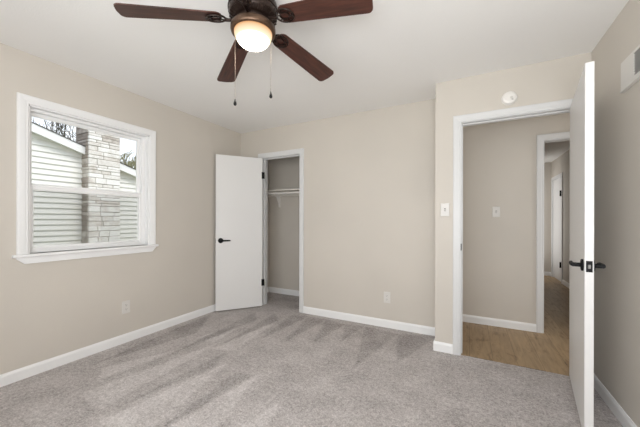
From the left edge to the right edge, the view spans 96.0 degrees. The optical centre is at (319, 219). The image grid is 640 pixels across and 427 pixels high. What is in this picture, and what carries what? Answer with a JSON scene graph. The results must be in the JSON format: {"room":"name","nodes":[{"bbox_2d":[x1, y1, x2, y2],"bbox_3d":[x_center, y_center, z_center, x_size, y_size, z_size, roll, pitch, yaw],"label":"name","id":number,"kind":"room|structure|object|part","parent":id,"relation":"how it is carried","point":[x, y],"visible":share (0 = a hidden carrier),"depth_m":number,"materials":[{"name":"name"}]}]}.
{"room":"empty bedroom","nodes":[
{"label":"empty bedroom","id":0,"kind":"room"},
{"bbox_2d":[0,43,268,374],"bbox_3d":[-1.984,-0.036,2.778,0.160,2.446,4.830,0,0,27],"label":"wall","id":1,"kind":"structure","parent":0,"point":[48,310],"depth_m":2.66,"materials":[{"name":"beige paint"}]},
{"bbox_2d":[12,92,158,263],"bbox_3d":[-2.032,-0.305,2.607,0.160,1.268,1.099,0,0,27],"label":"window","id":2,"kind":"structure","parent":1,"relation":"in","point":[27,106],"depth_m":2.45,"materials":[{"name":"white paint"}]},
{"bbox_3d":[-2.083,-0.543,2.621,0.028,0.605,0.863,0,0,27],"label":"sash","id":3,"kind":"part","parent":2,"relation":"part of","materials":[{"name":"white plastic"}]},
{"bbox_3d":[-2.025,0.268,2.602,0.141,0.022,1.099,0,0,27],"label":"sill","id":4,"kind":"part","parent":2,"relation":"part of","materials":[{"name":"white paint"}]},
{"bbox_3d":[-2.054,-0.014,2.605,0.028,0.530,0.863,0,0,27],"label":"sash","id":5,"kind":"part","parent":2,"relation":"part of","materials":[{"name":"white plastic"}]},
{"bbox_3d":[-2.066,-0.304,2.628,0.080,1.122,0.907,0,0,27],"label":"frame","id":6,"kind":"part","parent":2,"relation":"part of","materials":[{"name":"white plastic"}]},
{"bbox_2d":[0,304,214,386],"bbox_3d":[-2.063,1.144,2.445,0.012,0.085,3.938,0,0,27],"label":"baseboard","id":7,"kind":"structure","parent":1,"relation":"attached to","point":[19,374],"depth_m":2.54,"materials":[{"name":"white paint"}]},
{"bbox_2d":[122,300,129,313],"bbox_3d":[-1.881,0.845,2.798,0.008,0.122,0.074,0,0,27],"label":"wall outlet","id":8,"kind":"object","parent":1,"relation":"attached to","point":[125,304],"visible":1,"depth_m":2.79,"materials":[{"name":"white plastic"}]},
{"bbox_2d":[268,156,299,290],"bbox_3d":[-0.127,-0.032,4.470,1.577,2.446,0.115,0,0,27],"label":"wall","id":9,"kind":"structure","parent":0,"point":[283,267],"depth_m":4.64,"materials":[{"name":"beige paint"}]},
{"bbox_2d":[267,188,298,206],"bbox_3d":[-0.275,-0.331,4.307,1.460,0.253,0.310,0,0,27],"label":"closet shelf","id":10,"kind":"object","parent":9,"relation":"attached to","point":[277,196],"visible":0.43,"depth_m":4.50,"materials":[{"name":"paint"}]},
{"bbox_2d":[267,191,298,194],"bbox_3d":[-0.335,-0.401,4.192,1.460,0.032,0.032,0,0,27],"label":"closet rod","id":11,"kind":"object","parent":10,"relation":"attached to","point":[293,192],"visible":0.32,"depth_m":4.28,"materials":[{"name":"white wood"}]},
{"bbox_2d":[267,287,298,295],"bbox_3d":[-0.333,1.148,4.202,1.462,0.085,0.547,0,0,27],"label":"baseboard","id":12,"kind":"structure","parent":9,"relation":"attached to","point":[269,289],"depth_m":4.63,"materials":[{"name":"white paint"}]},
{"bbox_2d":[0,275,622,426],"bbox_3d":[1.398,1.214,3.245,5.417,0.041,8.550,0,0,27],"label":"floor","id":13,"kind":"structure","parent":0,"point":[271,364],"depth_m":2.15,"materials":[{"name":"grey carpet"}]},
{"bbox_2d":[0,0,628,162],"bbox_3d":[1.384,-1.311,3.255,5.692,0.120,8.780,0,0,27],"label":"ceiling","id":14,"kind":"structure","parent":0,"point":[396,53],"depth_m":2.11,"materials":[{"name":"white paint"}]},
{"bbox_2d":[113,0,372,105],"bbox_3d":[-0.323,-0.945,1.564,1.221,0.619,1.246,0,0,27],"label":"ceiling fan","id":15,"kind":"object","parent":14,"relation":"hanging from","point":[253,22],"visible":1,"depth_m":1.49,"materials":[{"name":"brown wood"}]},
{"bbox_3d":[-0.756,-1.046,1.462,0.489,0.006,0.132,-7,13,-15],"label":"blade","id":16,"kind":"part","parent":15,"relation":"part of","materials":[{"name":"brown wood"}]},
{"bbox_3d":[-0.572,-1.046,1.917,0.132,0.006,0.489,-13,0,-32],"label":"blade","id":17,"kind":"part","parent":15,"relation":"part of","materials":[{"name":"brown wood"}]},
{"bbox_3d":[-0.363,-0.975,1.568,0.203,0.078,0.203,0,0,27],"label":"lamp shade","id":18,"kind":"part","parent":15,"relation":"part of","materials":[{"name":"white glass"}]},
{"bbox_3d":[-0.099,-1.045,1.878,0.132,0.006,0.489,-14,-15,38],"label":"blade","id":19,"kind":"part","parent":15,"relation":"part of","materials":[{"name":"brown wood"}]},
{"bbox_3d":[0.016,-1.045,1.419,0.489,0.006,0.132,7,-8,21],"label":"blade","id":20,"kind":"part","parent":15,"relation":"part of","materials":[{"name":"brown wood"}]},
{"bbox_2d":[241,99,435,326],"bbox_3d":[0.109,-0.031,3.601,2.796,2.446,0.115,0,0,27],"label":"wall","id":21,"kind":"structure","parent":0,"point":[369,176],"depth_m":3.31,"materials":[{"name":"beige paint"}]},
{"bbox_2d":[258,148,303,312],"bbox_3d":[-0.512,0.134,3.914,0.739,2.112,0.132,0,0,27],"label":"door frame","id":22,"kind":"structure","parent":21,"relation":"attached to","point":[265,157],"depth_m":3.83,"materials":[{"name":"white paint"}]},
{"bbox_2d":[215,154,264,310],"bbox_3d":[-1.058,0.165,3.845,0.631,2.020,0.148,0,0,-24],"label":"door","id":23,"kind":"structure","parent":22,"relation":"attached to","point":[239,282],"depth_m":3.82,"materials":[{"name":"white paint"}]},
{"bbox_2d":[303,306,434,335],"bbox_3d":[0.026,1.149,3.571,2.681,0.085,0.012,0,0,27],"label":"baseboard","id":24,"kind":"structure","parent":21,"relation":"attached to","point":[409,327],"depth_m":3.27,"materials":[{"name":"white paint"}]},
{"bbox_2d":[384,292,389,302],"bbox_3d":[0.743,0.861,3.201,0.074,0.122,0.008,0,0,27],"label":"wall outlet","id":25,"kind":"object","parent":21,"relation":"attached to","point":[386,294],"visible":1,"depth_m":3.20,"materials":[{"name":"white plastic"}]},
{"bbox_2d":[435,52,591,343],"bbox_3d":[1.564,-0.028,2.445,1.082,2.446,0.115,0,0,27],"label":"wall","id":26,"kind":"structure","parent":0,"point":[557,79],"depth_m":2.56,"materials":[{"name":"beige paint"}]},
{"bbox_2d":[433,339,452,353],"bbox_3d":[1.194,1.152,2.764,0.161,0.085,0.368,0,0,27],"label":"baseboard","id":27,"kind":"structure","parent":26,"relation":"attached to","point":[437,346],"depth_m":2.60,"materials":[{"name":"white paint"}]},
{"bbox_2d":[441,203,449,215],"bbox_3d":[1.126,-0.093,2.597,0.074,0.118,0.020,0,0,27],"label":"light switch","id":28,"kind":"object","parent":26,"relation":"attached to","point":[444,206],"visible":1,"depth_m":2.60,"materials":[{"name":"white plastic"}]},
{"bbox_2d":[501,91,516,104],"bbox_3d":[1.555,-1.003,2.365,0.112,0.112,0.038,0,0,27],"label":"smoke detector","id":29,"kind":"object","parent":26,"relation":"attached to","point":[510,97],"visible":1,"depth_m":2.35,"materials":[{"name":"white plastic"}]},
{"bbox_2d":[453,99,572,355],"bbox_3d":[1.626,0.137,2.412,0.927,2.117,0.149,0,0,27],"label":"door frame","id":30,"kind":"structure","parent":26,"relation":"attached to","point":[561,106],"depth_m":2.54,"materials":[{"name":"white paint"}]},
{"bbox_2d":[569,61,605,426],"bbox_3d":[1.689,0.168,1.877,0.150,2.028,0.846,0,0,36],"label":"door","id":31,"kind":"structure","parent":30,"relation":"attached to","point":[582,265],"depth_m":1.59,"materials":[{"name":"white paint"}]},
{"bbox_3d":[1.445,0.250,1.616,0.045,0.066,0.066,0,0,36],"label":"handle","id":32,"kind":"part","parent":31,"relation":"part of","materials":[{"name":"black metal"}]},
{"bbox_3d":[1.442,0.250,1.543,0.026,0.060,0.002,0,0,36],"label":"latch plate","id":33,"kind":"part","parent":31,"relation":"part of","materials":[{"name":"black metal"}]},
{"bbox_3d":[1.511,0.250,1.567,0.045,0.066,0.066,0,0,36],"label":"handle","id":34,"kind":"part","parent":31,"relation":"part of","materials":[{"name":"black metal"}]},
{"bbox_2d":[463,113,569,323],"bbox_3d":[2.480,-0.025,3.055,2.146,2.446,0.115,0,0,27],"label":"wall","id":35,"kind":"structure","parent":0,"point":[500,158],"depth_m":3.22,"materials":[{"name":"beige paint"}]},
{"bbox_2d":[492,206,499,216],"bbox_3d":[1.980,-0.093,3.239,0.074,0.118,0.020,0,0,27],"label":"light switch","id":36,"kind":"object","parent":35,"relation":"attached to","point":[495,210],"visible":1,"depth_m":3.24,"materials":[{"name":"white plastic"}]},
{"bbox_2d":[463,314,535,331],"bbox_3d":[1.952,1.154,3.256,0.797,0.085,0.012,0,0,27],"label":"baseboard","id":37,"kind":"structure","parent":35,"relation":"attached to","point":[524,326],"depth_m":3.22,"materials":[{"name":"white paint"}]},
{"bbox_2d":[536,131,569,332],"bbox_3d":[2.731,0.147,2.915,0.896,2.102,0.132,0,0,27],"label":"door frame","id":38,"kind":"structure","parent":35,"relation":"attached to","point":[561,136],"depth_m":3.05,"materials":[{"name":"white paint"}]},
{"bbox_2d":[544,162,550,271],"bbox_3d":[4.513,-0.021,6.510,1.105,2.446,0.115,0,0,27],"label":"wall","id":39,"kind":"structure","parent":0,"point":[547,166],"depth_m":6.23,"materials":[{"name":"beige paint"}]},
{"bbox_2d":[551,149,569,282],"bbox_3d":[4.158,-0.022,4.503,0.115,2.446,4.003,0,0,27],"label":"wall","id":40,"kind":"structure","parent":0,"point":[561,164],"depth_m":5.28,"materials":[{"name":"beige paint"}]},
{"bbox_2d":[544,271,568,287],"bbox_3d":[3.587,1.157,4.734,1.105,0.085,3.888,0,0,27],"label":"baseboard","id":41,"kind":"structure","parent":40,"relation":"attached to","point":[564,282],"depth_m":5.40,"materials":[{"name":"white paint"}]},
{"bbox_2d":[553,178,560,280],"bbox_3d":[4.752,0.183,5.770,0.077,2.014,0.691,0,0,27],"label":"door","id":42,"kind":"structure","parent":40,"relation":"in","point":[556,183],"depth_m":5.78,"materials":[{"name":"white paint"}]},
{"bbox_2d":[551,172,562,283],"bbox_3d":[4.799,0.154,5.755,0.132,2.097,0.814,0,0,27],"label":"door frame","id":43,"kind":"structure","parent":40,"relation":"attached to","point":[560,175],"depth_m":5.59,"materials":[{"name":"white paint"}]},
{"bbox_2d":[591,0,639,426],"bbox_3d":[1.242,-0.028,0.528,0.115,2.446,3.813,0,0,27],"label":"wall","id":44,"kind":"structure","parent":0,"point":[616,114],"depth_m":1.75,"materials":[{"name":"beige paint"}]},
{"bbox_2d":[594,374,636,426],"bbox_3d":[1.183,1.152,0.558,0.012,0.085,3.583,0,0,27],"label":"baseboard","id":45,"kind":"structure","parent":44,"relation":"attached to","point":[617,410],"depth_m":1.78,"materials":[{"name":"white paint"}]},
{"bbox_2d":[620,44,639,92],"bbox_3d":[1.612,-0.833,1.382,0.019,0.174,0.707,0,0,27],"label":"air vent","id":46,"kind":"object","parent":44,"relation":"in","point":[630,67],"visible":1,"depth_m":1.59,"materials":[{"name":"white metal"}]},
{"label":"outside","id":47,"kind":"structure","parent":0,"visible":0},
{"bbox_3d":[-15.357,1.876,19.249,75.000,0.200,100.000,0,0,27],"label":"ground","id":48,"kind":"structure","parent":47,"visible":0},
{"bbox_2d":[33,118,73,137],"bbox_3d":[-17.651,-2.556,18.177,7.866,8.801,5.767,0,0,-34],"label":"bare tree","id":49,"kind":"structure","parent":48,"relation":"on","point":[63,126],"depth_m":18.48,"materials":[{"name":"brown plant"}]},
{"bbox_2d":[31,122,137,245],"bbox_3d":[-10.217,-0.565,4.184,8.608,4.706,15.240,0,0,27],"label":"house","id":50,"kind":"structure","parent":48,"relation":"on","point":[92,161],"depth_m":5.75,"materials":[{"name":"beige"}]},
{"bbox_2d":[44,120,124,163],"bbox_3d":[-11.333,-1.878,12.588,7.775,7.403,4.721,0,0,27],"label":"bare tree","id":51,"kind":"object","parent":48,"relation":"on","point":[57,125],"visible":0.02,"depth_m":10.74,"materials":[{"name":"brown plant"}]},
{"bbox_2d":[120,150,135,168],"bbox_3d":[-11.300,-1.496,17.102,5.520,6.581,4.711,0,0,2],"label":"bare tree","id":52,"kind":"object","parent":48,"relation":"on","point":[132,162],"visible":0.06,"depth_m":16.14,"materials":[{"name":"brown plant"}]}
]}

